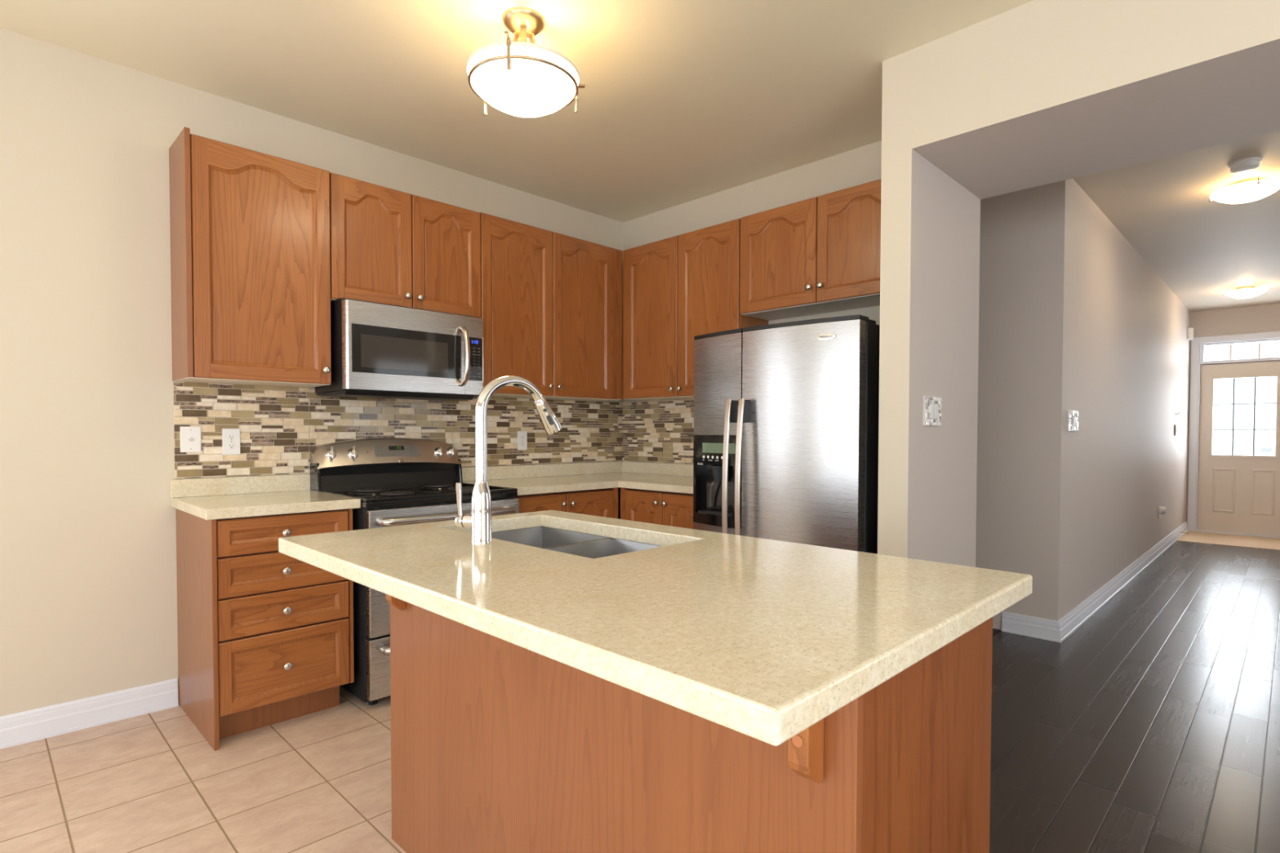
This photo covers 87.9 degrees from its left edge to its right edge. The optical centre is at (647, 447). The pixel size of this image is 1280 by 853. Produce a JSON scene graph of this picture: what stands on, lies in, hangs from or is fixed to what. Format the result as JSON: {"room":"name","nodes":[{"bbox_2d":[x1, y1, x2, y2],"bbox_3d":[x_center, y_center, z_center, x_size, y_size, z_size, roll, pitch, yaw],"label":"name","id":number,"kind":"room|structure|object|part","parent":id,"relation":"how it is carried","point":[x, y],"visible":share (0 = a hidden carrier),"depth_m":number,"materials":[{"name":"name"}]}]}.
{"room":"kitchen","nodes":[
{"label":"kitchen","id":0,"kind":"room"},
{"bbox_2d":[0,685,405,852],"bbox_3d":[-0.031,1.212,0.720,6.240,0.050,5.700,1,2,44],"label":"floor","id":1,"kind":"structure","parent":0,"point":[320,781],"depth_m":2.24,"materials":[{"name":"beige tile"}]},
{"bbox_2d":[175,508,354,751],"bbox_3d":[-1.656,0.697,2.881,0.636,0.873,0.522,1,2,44],"label":"base cabinet","id":2,"kind":"object","parent":1,"relation":"on","point":[265,634],"visible":0.96,"depth_m":2.66,"materials":[{"name":"brown wood"}]},
{"bbox_3d":[-1.841,0.700,2.709,0.611,0.873,0.016,1,2,44],"label":"panel","id":3,"kind":"part","parent":2,"relation":"part of","materials":[{"name":"brown wood"}]},
{"bbox_2d":[169,474,360,519],"bbox_3d":[-1.657,0.199,2.877,0.621,0.120,0.570,1,2,44],"label":"countertop","id":4,"kind":"structure","parent":2,"relation":"on","point":[233,497],"depth_m":2.89,"materials":[{"name":"beige stone"}]},
{"bbox_3d":[-1.456,0.342,2.679,0.020,0.139,0.485,1,2,44],"label":"drawer","id":5,"kind":"part","parent":2,"relation":"part of","materials":[{"name":"brown wood"}]},
{"bbox_3d":[-1.457,0.494,2.683,0.020,0.152,0.485,1,2,44],"label":"drawer","id":6,"kind":"part","parent":2,"relation":"part of","materials":[{"name":"brown wood"}]},
{"bbox_3d":[-1.457,0.654,2.687,0.020,0.155,0.485,1,2,44],"label":"drawer","id":7,"kind":"part","parent":2,"relation":"part of","materials":[{"name":"brown wood"}]},
{"bbox_3d":[-1.458,0.878,2.692,0.020,0.281,0.485,1,2,44],"label":"drawer","id":8,"kind":"part","parent":2,"relation":"part of","materials":[{"name":"brown wood"}]},
{"bbox_3d":[-1.445,0.340,2.655,0.030,0.032,0.032,1,2,44],"label":"knob","id":9,"kind":"part","parent":2,"relation":"part of","materials":[{"name":"silver metal"}]},
{"bbox_3d":[-1.445,0.493,2.659,0.030,0.032,0.032,1,2,44],"label":"knob","id":10,"kind":"part","parent":2,"relation":"part of","materials":[{"name":"silver metal"}]},
{"bbox_3d":[-1.445,0.652,2.662,0.030,0.032,0.032,1,2,44],"label":"knob","id":11,"kind":"part","parent":2,"relation":"part of","materials":[{"name":"silver metal"}]},
{"bbox_3d":[-1.446,0.877,2.668,0.030,0.032,0.032,1,2,44],"label":"knob","id":12,"kind":"part","parent":2,"relation":"part of","materials":[{"name":"silver metal"}]},
{"bbox_2d":[310,437,519,705],"bbox_3d":[-1.136,0.538,3.319,0.739,1.172,0.780,1,2,44],"label":"range","id":13,"kind":"object","parent":1,"relation":"on","point":[397,481],"visible":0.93,"depth_m":3.25,"materials":[{"name":"silver metal"}]},
{"bbox_3d":[-1.558,0.024,3.279,0.054,0.062,0.034,-1,-19,-46],"label":"knob","id":14,"kind":"part","parent":13,"relation":"part of","materials":[{"name":"silver metal"}]},
{"bbox_3d":[-1.479,0.022,3.347,0.054,0.062,0.034,-1,-19,-46],"label":"knob","id":15,"kind":"part","parent":13,"relation":"part of","materials":[{"name":"silver metal"}]},
{"bbox_3d":[-0.936,0.952,3.133,0.041,0.263,0.764,1,2,44],"label":"drawer","id":16,"kind":"part","parent":13,"relation":"part of","materials":[{"name":"silver metal"}]},
{"bbox_3d":[-0.896,0.872,3.092,0.067,0.033,0.678,1,2,44],"label":"handle","id":17,"kind":"part","parent":13,"relation":"part of","materials":[{"name":"silver metal"}]},
{"bbox_3d":[-1.321,0.017,3.522,0.255,0.062,0.004,-1,-19,-46],"label":"control panel","id":18,"kind":"part","parent":13,"relation":"part of","materials":[{"name":"silver metal"}]},
{"bbox_2d":[319,482,517,508],"bbox_3d":[-1.147,0.229,3.324,0.608,0.044,0.774,1,2,44],"label":"cooktop","id":19,"kind":"object","parent":13,"relation":"in","point":[378,495],"depth_m":3.21,"materials":[{"name":"black"}]},
{"bbox_3d":[-1.152,0.015,3.686,0.054,0.062,0.034,-1,-19,-46],"label":"knob","id":20,"kind":"part","parent":13,"relation":"part of","materials":[{"name":"silver metal"}]},
{"bbox_3d":[-0.934,0.537,3.122,0.044,0.548,0.764,1,2,44],"label":"oven door","id":21,"kind":"part","parent":13,"relation":"part of","materials":[{"name":"silver metal"}]},
{"bbox_3d":[-0.897,0.315,3.077,0.067,0.033,0.683,1,2,44],"label":"handle","id":22,"kind":"part","parent":13,"relation":"part of","materials":[{"name":"silver metal"}]},
{"bbox_3d":[-1.102,0.014,3.748,0.054,0.062,0.034,-1,-19,-46],"label":"knob","id":23,"kind":"part","parent":13,"relation":"part of","materials":[{"name":"silver metal"}]},
{"bbox_2d":[515,487,617,519],"bbox_3d":[-0.640,0.675,3.923,0.630,0.872,0.756,1,2,44],"label":"base cabinet","id":24,"kind":"object","parent":1,"relation":"on","point":[597,502],"visible":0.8,"depth_m":3.76,"materials":[{"name":"brown wood"}]},
{"bbox_3d":[-0.582,0.629,3.589,0.020,0.741,0.354,1,2,44],"label":"door","id":25,"kind":"part","parent":24,"relation":"part of","materials":[{"name":"brown wood"}]},
{"bbox_3d":[-0.460,0.312,3.669,0.030,0.032,0.032,1,2,44],"label":"knob","id":26,"kind":"part","parent":24,"relation":"part of","materials":[{"name":"silver metal"}]},
{"bbox_3d":[-0.415,0.311,3.716,0.030,0.032,0.032,1,2,44],"label":"knob","id":27,"kind":"part","parent":24,"relation":"part of","materials":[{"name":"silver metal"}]},
{"bbox_2d":[462,461,693,495],"bbox_3d":[-0.202,0.179,3.898,1.270,0.120,1.364,1,2,44],"label":"countertop","id":28,"kind":"structure","parent":24,"relation":"on","point":[533,479],"depth_m":4.10,"materials":[{"name":"beige stone"}]},
{"bbox_3d":[-0.331,0.624,3.845,0.020,0.741,0.354,1,2,44],"label":"door","id":29,"kind":"part","parent":24,"relation":"part of","materials":[{"name":"brown wood"}]},
{"bbox_2d":[620,488,693,528],"bbox_3d":[0.266,0.676,3.965,0.656,0.872,0.630,1,2,44],"label":"base cabinet","id":30,"kind":"object","parent":1,"relation":"on","point":[655,507],"visible":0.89,"depth_m":3.76,"materials":[{"name":"brown wood"}]},
{"bbox_3d":[-0.023,0.624,3.864,0.304,0.741,0.020,1,2,44],"label":"door","id":31,"kind":"part","parent":30,"relation":"part of","materials":[{"name":"brown wood"}]},
{"bbox_3d":[0.047,0.311,3.753,0.032,0.032,0.030,1,2,44],"label":"knob","id":32,"kind":"part","parent":30,"relation":"part of","materials":[{"name":"silver metal"}]},
{"bbox_3d":[0.093,0.313,3.708,0.032,0.032,0.030,1,2,44],"label":"knob","id":33,"kind":"part","parent":30,"relation":"part of","materials":[{"name":"silver metal"}]},
{"bbox_3d":[0.198,0.630,3.648,0.304,0.741,0.020,1,2,44],"label":"door","id":34,"kind":"part","parent":30,"relation":"part of","materials":[{"name":"brown wood"}]},
{"bbox_2d":[386,526,992,852],"bbox_3d":[-0.046,0.729,1.631,1.463,0.873,0.627,1,2,44],"label":"kitchen island","id":35,"kind":"object","parent":1,"relation":"on","point":[498,745],"visible":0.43,"depth_m":1.26,"materials":[{"name":"brown wood"}]},
{"bbox_3d":[-0.226,0.733,1.447,1.463,0.873,0.018,1,2,44],"label":"panel","id":36,"kind":"part","parent":35,"relation":"part of","materials":[{"name":"brown wood"}]},
{"bbox_2d":[278,510,1032,746],"bbox_3d":[-0.109,0.272,1.581,1.596,0.040,0.930,1,2,44],"label":"island countertop","id":37,"kind":"structure","parent":35,"relation":"on","point":[764,640],"depth_m":1.14,"materials":[{"name":"beige stone"}]},
{"bbox_2d":[454,375,561,543],"bbox_3d":[-0.374,0.025,1.824,0.092,0.442,0.308,1,2,44],"label":"faucet","id":38,"kind":"object","parent":37,"relation":"on","point":[479,521],"visible":1,"depth_m":1.73,"materials":[{"name":"silver metal"}]},
{"bbox_3d":[-0.494,0.151,1.750,0.022,0.117,0.033,0,1,11],"label":"handle","id":39,"kind":"part","parent":38,"relation":"part of","materials":[{"name":"silver metal"}]},
{"bbox_3d":[-0.370,-0.052,1.800,0.030,0.288,0.214,1,2,44],"label":"spout","id":40,"kind":"part","parent":38,"relation":"part of","materials":[{"name":"silver metal"}]},
{"bbox_2d":[492,526,662,559],"bbox_3d":[-0.247,0.382,1.926,0.740,0.194,0.408,1,2,44],"label":"sink","id":41,"kind":"object","parent":37,"relation":"in","point":[587,545],"visible":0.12,"depth_m":2.16,"materials":[{"name":"silver metal"}]},
{"bbox_3d":[-0.384,0.377,2.060,0.358,0.191,0.408,1,2,44],"label":"bowl","id":42,"kind":"part","parent":41,"relation":"part of","materials":[{"name":"silver metal"}]},
{"bbox_3d":[-0.113,0.384,1.794,0.363,0.191,0.408,1,2,44],"label":"bowl","id":43,"kind":"part","parent":41,"relation":"part of","materials":[{"name":"silver metal"}]},
{"bbox_3d":[0.491,0.741,1.151,0.018,0.873,0.562,1,2,44],"label":"panel","id":44,"kind":"part","parent":35,"relation":"part of","materials":[{"name":"brown wood"}]},
{"bbox_2d":[693,314,879,554],"bbox_3d":[0.758,0.283,3.283,0.896,1.692,0.847,1,2,44],"label":"refrigerator","id":45,"kind":"object","parent":1,"relation":"on","point":[786,415],"visible":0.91,"depth_m":2.93,"materials":[{"name":"silver metal"}]},
{"bbox_3d":[0.356,0.230,3.277,0.328,1.547,0.097,1,2,44],"label":"freezer door","id":46,"kind":"part","parent":45,"relation":"part of","materials":[{"name":"silver metal"}]},
{"bbox_3d":[0.370,0.222,3.104,0.026,0.901,0.042,1,2,44],"label":"handle","id":47,"kind":"part","parent":45,"relation":"part of","materials":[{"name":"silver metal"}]},
{"bbox_3d":[0.400,-0.171,3.122,0.022,0.105,0.061,1,2,44],"label":"handle mount","id":48,"kind":"part","parent":45,"relation":"part of","materials":[{"name":"black plastic"}]},
{"bbox_3d":[0.422,0.224,3.048,0.026,0.901,0.042,1,2,44],"label":"handle","id":49,"kind":"part","parent":45,"relation":"part of","materials":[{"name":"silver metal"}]},
{"bbox_3d":[0.451,-0.169,3.066,0.022,0.105,0.061,1,2,44],"label":"handle mount","id":50,"kind":"part","parent":45,"relation":"part of","materials":[{"name":"black plastic"}]},
{"bbox_3d":[0.677,0.238,2.960,0.562,1.547,0.100,1,2,44],"label":"door","id":51,"kind":"part","parent":45,"relation":"part of","materials":[{"name":"silver metal"}]},
{"bbox_2d":[0,27,622,716],"bbox_3d":[-2.215,-0.200,2.829,0.120,2.766,5.700,1,2,44],"label":"wall","id":52,"kind":"structure","parent":0,"point":[88,575],"depth_m":2.71,"materials":[{"name":"beige paint"}]},
{"bbox_2d":[0,678,178,749],"bbox_3d":[-3.076,1.094,1.880,0.021,0.118,2.900,1,2,44],"label":"baseboard","id":53,"kind":"structure","parent":52,"relation":"attached to","point":[33,725],"depth_m":2.69,"materials":[{"name":"white paint"}]},
{"bbox_2d":[168,126,331,387],"bbox_3d":[-1.754,-0.792,2.966,0.324,1.003,0.563,1,2,44],"label":"upper cabinet","id":54,"kind":"object","parent":52,"relation":"attached to","point":[250,229],"visible":1,"depth_m":2.85,"materials":[{"name":"brown wood"}]},
{"bbox_3d":[-1.955,-0.790,2.782,0.294,1.000,0.019,1,2,44],"label":"panel","id":55,"kind":"part","parent":54,"relation":"part of","materials":[{"name":"brown wood"}]},
{"bbox_3d":[-1.770,-0.293,2.994,0.273,0.005,0.553,1,2,44],"label":"panel","id":56,"kind":"part","parent":54,"relation":"part of","materials":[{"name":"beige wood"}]},
{"bbox_3d":[-1.476,-0.358,3.051,0.030,0.032,0.032,1,2,44],"label":"knob","id":57,"kind":"part","parent":54,"relation":"part of","materials":[{"name":"silver metal"}]},
{"bbox_2d":[173,381,622,479],"bbox_3d":[-1.123,-0.096,3.853,0.008,0.426,2.688,1,2,44],"label":"tile backsplash","id":58,"kind":"structure","parent":52,"relation":"attached to","point":[280,427],"depth_m":3.42,"materials":[{"name":"tile"}]},
{"bbox_2d":[179,426,201,452],"bbox_3d":[-2.012,-0.037,2.927,0.016,0.114,0.078,1,2,44],"label":"cable plate","id":59,"kind":"object","parent":58,"relation":"attached to","point":[190,436],"visible":1,"depth_m":2.93,"materials":[{"name":"white plastic"}]},
{"bbox_2d":[222,428,239,454],"bbox_3d":[-1.906,-0.028,3.042,0.008,0.120,0.072,1,2,44],"label":"wall outlet","id":60,"kind":"object","parent":58,"relation":"attached to","point":[230,437],"visible":1,"depth_m":3.04,"materials":[{"name":"white plastic"}]},
{"bbox_2d":[226,434,235,439],"bbox_3d":[-1.903,-0.049,3.039,0.001,0.025,0.033,1,2,44],"label":"receptacle","id":61,"kind":"object","parent":60,"relation":"attached to","point":[229,437],"depth_m":3.04,"materials":[{"name":"white plastic"}]},
{"bbox_2d":[227,443,235,448],"bbox_3d":[-1.904,-0.008,3.040,0.001,0.025,0.033,1,2,44],"label":"receptacle","id":62,"kind":"object","parent":60,"relation":"attached to","point":[230,446],"depth_m":3.04,"materials":[{"name":"white plastic"}]},
{"bbox_2d":[517,431,527,450],"bbox_3d":[-0.788,-0.045,4.184,0.008,0.120,0.072,1,2,44],"label":"wall outlet","id":63,"kind":"object","parent":58,"relation":"attached to","point":[522,435],"visible":1,"depth_m":4.18,"materials":[{"name":"white plastic"}]},
{"bbox_2d":[329,172,480,317],"bbox_3d":[-1.280,-0.992,3.446,0.324,0.584,0.792,1,2,44],"label":"upper cabinet","id":64,"kind":"object","parent":52,"relation":"attached to","point":[388,246],"visible":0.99,"depth_m":3.31,"materials":[{"name":"brown wood"}]},
{"bbox_3d":[-1.331,-0.987,3.220,0.020,0.579,0.390,1,2,44],"label":"door","id":65,"kind":"part","parent":64,"relation":"part of","materials":[{"name":"brown wood"}]},
{"bbox_2d":[315,297,483,400],"bbox_3d":[-1.234,-0.475,3.396,0.459,0.445,0.726,1,2,44],"label":"microwave","id":66,"kind":"object","parent":64,"relation":"attached to","point":[379,350],"visible":1,"depth_m":3.22,"materials":[{"name":"silver metal"}]},
{"bbox_3d":[-1.177,-0.478,3.254,0.046,0.406,0.604,1,2,44],"label":"door","id":67,"kind":"part","parent":66,"relation":"part of","materials":[{"name":"silver metal"}]},
{"bbox_3d":[-0.940,-0.473,3.417,0.069,0.313,0.028,1,2,37],"label":"handle","id":68,"kind":"part","parent":66,"relation":"part of","materials":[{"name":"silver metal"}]},
{"bbox_3d":[-0.874,-0.468,3.529,0.005,0.234,0.006,1,2,44],"label":"keypad trim","id":69,"kind":"part","parent":66,"relation":"part of","materials":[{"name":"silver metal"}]},
{"bbox_3d":[-1.198,-0.761,3.325,0.030,0.032,0.032,1,2,44],"label":"knob","id":70,"kind":"part","parent":64,"relation":"part of","materials":[{"name":"silver metal"}]},
{"bbox_3d":[-1.153,-0.762,3.372,0.030,0.032,0.032,1,2,44],"label":"knob","id":71,"kind":"part","parent":64,"relation":"part of","materials":[{"name":"silver metal"}]},
{"bbox_3d":[-1.055,-0.993,3.502,0.020,0.579,0.390,1,2,44],"label":"door","id":72,"kind":"part","parent":64,"relation":"part of","materials":[{"name":"brown wood"}]},
{"bbox_2d":[480,212,622,401],"bbox_3d":[-0.628,-0.807,4.117,0.324,0.990,1.073,1,2,44],"label":"upper cabinet","id":73,"kind":"object","parent":52,"relation":"attached to","point":[552,302],"visible":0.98,"depth_m":3.98,"materials":[{"name":"brown wood"}]},
{"bbox_3d":[-0.744,-0.801,3.825,0.020,0.985,0.488,1,2,44],"label":"door","id":74,"kind":"part","parent":73,"relation":"part of","materials":[{"name":"brown wood"}]},
{"bbox_3d":[-0.577,-0.368,3.970,0.030,0.032,0.032,1,2,44],"label":"knob","id":75,"kind":"part","parent":73,"relation":"part of","materials":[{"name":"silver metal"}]},
{"bbox_3d":[-0.645,-0.315,4.144,0.273,0.005,1.065,1,2,44],"label":"panel","id":76,"kind":"part","parent":73,"relation":"part of","materials":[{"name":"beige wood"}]},
{"bbox_3d":[-0.531,-0.369,4.017,0.030,0.032,0.032,1,2,44],"label":"knob","id":77,"kind":"part","parent":73,"relation":"part of","materials":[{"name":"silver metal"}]},
{"bbox_3d":[-0.399,-0.808,4.177,0.020,0.985,0.488,1,2,44],"label":"door","id":78,"kind":"part","parent":73,"relation":"part of","materials":[{"name":"brown wood"}]},
{"bbox_2d":[0,0,1279,311],"bbox_3d":[2.553,-1.616,3.289,6.240,0.096,13.070,1,2,44],"label":"ceiling","id":79,"kind":"structure","parent":0,"point":[680,101],"depth_m":2.94,"materials":[{"name":"beige paint"}]},
{"bbox_2d":[466,6,585,117],"bbox_3d":[-0.458,-1.411,2.464,0.439,0.320,0.431,1,2,44],"label":"ceiling lamp","id":80,"kind":"object","parent":79,"relation":"attached to","point":[523,78],"visible":1,"depth_m":2.36,"materials":[{"name":"white glass"}]},
{"bbox_3d":[-0.634,-1.340,2.565,0.048,0.111,0.014,1,2,34],"label":"arm","id":81,"kind":"part","parent":80,"relation":"part of","materials":[{"name":"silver metal"}]},
{"bbox_3d":[-0.468,-1.332,2.232,0.014,0.111,0.048,0,1,4],"label":"arm","id":82,"kind":"part","parent":80,"relation":"part of","materials":[{"name":"gold metal"}]},
{"bbox_3d":[-0.497,-1.436,2.462,0.040,0.201,0.026,1,1,22],"label":"stem","id":83,"kind":"part","parent":80,"relation":"part of","materials":[{"name":"gold metal"}]},
{"bbox_3d":[-0.455,-1.314,2.447,0.408,0.126,0.408,1,2,44],"label":"lamp shade","id":84,"kind":"part","parent":80,"relation":"part of","materials":[{"name":"white glass"}]},
{"bbox_3d":[-0.449,-1.435,2.398,0.026,0.201,0.040,0,1,-8],"label":"stem","id":85,"kind":"part","parent":80,"relation":"part of","materials":[{"name":"gold metal"}]},
{"bbox_3d":[-0.418,-1.437,2.472,0.040,0.201,0.026,-1,2,-38],"label":"stem","id":86,"kind":"part","parent":80,"relation":"part of","materials":[{"name":"gold metal"}]},
{"bbox_3d":[-0.263,-1.339,2.542,0.048,0.111,0.014,-1,1,-26],"label":"arm","id":87,"kind":"part","parent":80,"relation":"part of","materials":[{"name":"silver metal"}]},
{"bbox_2d":[1208,177,1279,204],"bbox_3d":[3.572,-1.528,3.966,0.340,0.107,0.334,1,2,44],"label":"ceiling lamp","id":88,"kind":"object","parent":79,"relation":"attached to","point":[1247,190],"visible":1,"depth_m":3.90,"materials":[{"name":"white glass"}]},
{"bbox_2d":[1227,156,1262,173],"bbox_3d":[3.295,-1.551,3.663,0.140,0.048,0.140,1,2,44],"label":"smoke detector","id":89,"kind":"object","parent":79,"relation":"attached to","point":[1248,164],"visible":1,"depth_m":3.63,"materials":[{"name":"white plastic"}]},
{"bbox_2d":[1223,285,1267,297],"bbox_3d":[6.116,-1.588,6.792,0.340,0.107,0.334,1,2,44],"label":"ceiling lamp","id":90,"kind":"object","parent":79,"relation":"attached to","point":[1247,291],"visible":1,"depth_m":6.72,"materials":[{"name":"white glass"}]},
{"bbox_2d":[622,140,980,567],"bbox_3d":[0.711,-0.221,4.021,2.394,2.766,0.098,1,2,44],"label":"wall","id":91,"kind":"structure","parent":0,"point":[861,165],"depth_m":3.75,"materials":[{"name":"beige paint"}]},
{"bbox_2d":[622,399,693,464],"bbox_3d":[0.282,-0.105,4.367,1.300,0.426,0.008,1,2,44],"label":"tile backsplash","id":92,"kind":"structure","parent":91,"relation":"attached to","point":[653,431],"depth_m":4.56,"materials":[{"name":"tile"}]},
{"bbox_2d":[622,218,768,400],"bbox_3d":[0.264,-0.805,4.151,0.952,0.983,0.324,1,2,44],"label":"upper cabinet","id":93,"kind":"object","parent":91,"relation":"attached to","point":[677,289],"visible":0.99,"depth_m":4.06,"materials":[{"name":"brown wood"}]},
{"bbox_3d":[0.021,-0.808,4.219,0.460,0.978,0.020,1,2,44],"label":"door","id":94,"kind":"part","parent":93,"relation":"part of","materials":[{"name":"brown wood"}]},
{"bbox_3d":[0.278,-0.317,4.178,0.944,0.005,0.273,1,2,44],"label":"panel","id":95,"kind":"part","parent":93,"relation":"part of","materials":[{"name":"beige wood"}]},
{"bbox_3d":[0.145,-0.361,4.071,0.032,0.032,0.030,1,2,44],"label":"knob","id":96,"kind":"part","parent":93,"relation":"part of","materials":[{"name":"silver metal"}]},
{"bbox_3d":[0.191,-0.360,4.026,0.032,0.032,0.030,1,2,44],"label":"knob","id":97,"kind":"part","parent":93,"relation":"part of","materials":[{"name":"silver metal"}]},
{"bbox_3d":[0.353,-0.799,3.894,0.460,0.978,0.020,1,2,44],"label":"door","id":98,"kind":"part","parent":93,"relation":"part of","materials":[{"name":"brown wood"}]},
{"bbox_2d":[739,178,881,320],"bbox_3d":[0.967,-1.011,3.458,1.011,0.541,0.324,1,2,44],"label":"upper cabinet","id":99,"kind":"object","parent":91,"relation":"attached to","point":[821,254],"visible":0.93,"depth_m":3.40,"materials":[{"name":"brown wood"}]},
{"bbox_3d":[0.694,-1.014,3.556,0.478,0.536,0.020,1,2,44],"label":"door","id":100,"kind":"part","parent":99,"relation":"part of","materials":[{"name":"brown wood"}]},
{"bbox_3d":[0.825,-0.822,3.396,0.032,0.032,0.030,1,2,44],"label":"knob","id":101,"kind":"part","parent":99,"relation":"part of","materials":[{"name":"silver metal"}]},
{"bbox_3d":[0.982,-0.743,3.480,1.003,0.005,0.273,1,2,44],"label":"panel","id":102,"kind":"part","parent":99,"relation":"part of","materials":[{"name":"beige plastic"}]},
{"bbox_3d":[0.871,-0.821,3.350,0.032,0.032,0.030,1,2,44],"label":"knob","id":103,"kind":"part","parent":99,"relation":"part of","materials":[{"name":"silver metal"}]},
{"bbox_3d":[1.038,-1.005,3.218,0.478,0.536,0.020,1,2,44],"label":"door","id":104,"kind":"part","parent":99,"relation":"part of","materials":[{"name":"brown wood"}]},
{"bbox_2d":[877,0,1279,566],"bbox_3d":[2.609,-0.188,1.675,3.851,2.716,0.797,1,2,44],"label":"wall","id":105,"kind":"structure","parent":0,"point":[1034,93],"depth_m":2.58,"materials":[{"name":"beige paint"}]},
{"bbox_2d":[922,395,942,426],"bbox_3d":[1.205,-0.154,2.803,0.016,0.124,0.176,1,2,44],"label":"light switch","id":106,"kind":"object","parent":105,"relation":"attached to","point":[931,406],"visible":1,"depth_m":2.78,"materials":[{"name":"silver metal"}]},
{"bbox_2d":[975,178,1190,630],"bbox_3d":[3.647,-0.291,6.205,1.534,2.716,7.132,1,2,44],"label":"wall","id":107,"kind":"structure","parent":0,"point":[1072,317],"depth_m":4.09,"materials":[{"name":"beige paint"}]},
{"bbox_2d":[1066,409,1078,431],"bbox_3d":[2.515,-0.162,3.942,0.016,0.120,0.268,1,2,44],"label":"light switch","id":108,"kind":"object","parent":107,"relation":"attached to","point":[1072,415],"visible":1,"depth_m":3.93,"materials":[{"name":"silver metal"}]},
{"bbox_2d":[1001,521,1187,642],"bbox_3d":[4.418,1.012,6.123,0.315,0.118,6.160,1,2,44],"label":"baseboard","id":109,"kind":"structure","parent":107,"relation":"attached to","point":[1059,631],"depth_m":4.23,"materials":[{"name":"white paint"}]},
{"bbox_2d":[1158,506,1166,518],"bbox_3d":[5.113,0.642,6.589,0.054,0.116,0.076,1,2,44],"label":"plug","id":110,"kind":"object","parent":107,"relation":"attached to","point":[1162,510],"visible":1,"depth_m":6.57,"materials":[{"name":"white plastic"}]},
{"bbox_2d":[1173,424,1177,435],"bbox_3d":[5.822,-0.194,7.319,0.018,0.120,0.090,1,2,44],"label":"control plate","id":111,"kind":"object","parent":107,"relation":"attached to","point":[1175,425],"visible":1,"depth_m":7.29,"materials":[{"name":"beige plastic"}]},
{"bbox_2d":[1186,327,1193,340],"bbox_3d":[6.516,-1.368,7.972,0.055,0.140,0.090,1,2,44],"label":"sensor","id":112,"kind":"object","parent":107,"relation":"attached to","point":[1190,330],"visible":1,"depth_m":7.94,"materials":[{"name":"white plastic"}]},
{"bbox_2d":[989,540,1279,852],"bbox_3d":[3.849,1.147,3.883,5.120,0.050,8.050,1,2,44],"label":"floor","id":113,"kind":"structure","parent":0,"point":[1153,726],"depth_m":2.81,"materials":[{"name":"wood"}]},
{"bbox_2d":[992,628,999,635],"bbox_3d":[1.963,1.111,4.057,0.280,0.006,0.240,1,2,44],"label":"floor vent","id":114,"kind":"object","parent":113,"relation":"in","point":[994,630],"visible":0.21,"depth_m":4.02,"materials":[{"name":"black metal"}]},
{"bbox_2d":[1177,530,1279,550],"bbox_3d":[6.918,1.072,7.364,1.566,0.051,1.220,1,2,44],"label":"floor","id":115,"kind":"structure","parent":0,"point":[1268,543],"depth_m":7.51,"materials":[{"name":"beige tile"}]},
{"bbox_2d":[1186,303,1279,522],"bbox_3d":[7.251,-0.319,7.765,1.700,2.716,0.140,1,2,44],"label":"wall","id":116,"kind":"structure","parent":0,"point":[1266,317],"depth_m":7.92,"materials":[{"name":"beige paint"}]},
{"bbox_2d":[1186,331,1279,531],"bbox_3d":[7.120,-0.153,7.851,1.102,2.380,0.125,1,2,44],"label":"trim","id":117,"kind":"structure","parent":116,"relation":"attached to","point":[1195,368],"depth_m":8.15,"materials":[{"name":"white paint"}]},
{"bbox_2d":[1195,529,1279,537],"bbox_3d":[7.116,1.030,7.876,0.940,0.011,0.130,1,2,44],"label":"trim","id":118,"kind":"structure","parent":116,"relation":"attached to","point":[1197,530],"depth_m":7.88,"materials":[{"name":"white paint"}]},
{"bbox_2d":[1197,360,1279,537],"bbox_3d":[7.090,0.011,7.835,0.936,2.028,0.115,1,2,44],"label":"door","id":119,"kind":"structure","parent":116,"relation":"in","point":[1237,494],"depth_m":7.92,"materials":[{"name":"beige paint"}]},
{"bbox_3d":[6.945,0.513,8.003,0.210,0.540,0.012,1,2,44],"label":"raised panel","id":120,"kind":"part","parent":119,"relation":"part of","materials":[{"name":"beige paint"}]},
{"bbox_2d":[1213,377,1276,455],"bbox_3d":[7.076,-0.369,7.879,0.560,0.920,0.008,1,2,44],"label":"window","id":121,"kind":"structure","parent":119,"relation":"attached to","point":[1214,378],"depth_m":7.91,"materials":[{"name":"grey glass"}]},
{"bbox_3d":[7.192,0.519,7.762,0.210,0.540,0.012,1,2,44],"label":"raised panel","id":122,"kind":"part","parent":119,"relation":"part of","materials":[{"name":"beige paint"}]},
{"bbox_2d":[1200,337,1279,364],"bbox_3d":[7.133,-1.141,7.839,0.950,0.255,0.095,1,2,44],"label":"window","id":123,"kind":"structure","parent":116,"relation":"in","point":[1202,345],"depth_m":7.90,"materials":[{"name":"white paint"}]}
]}

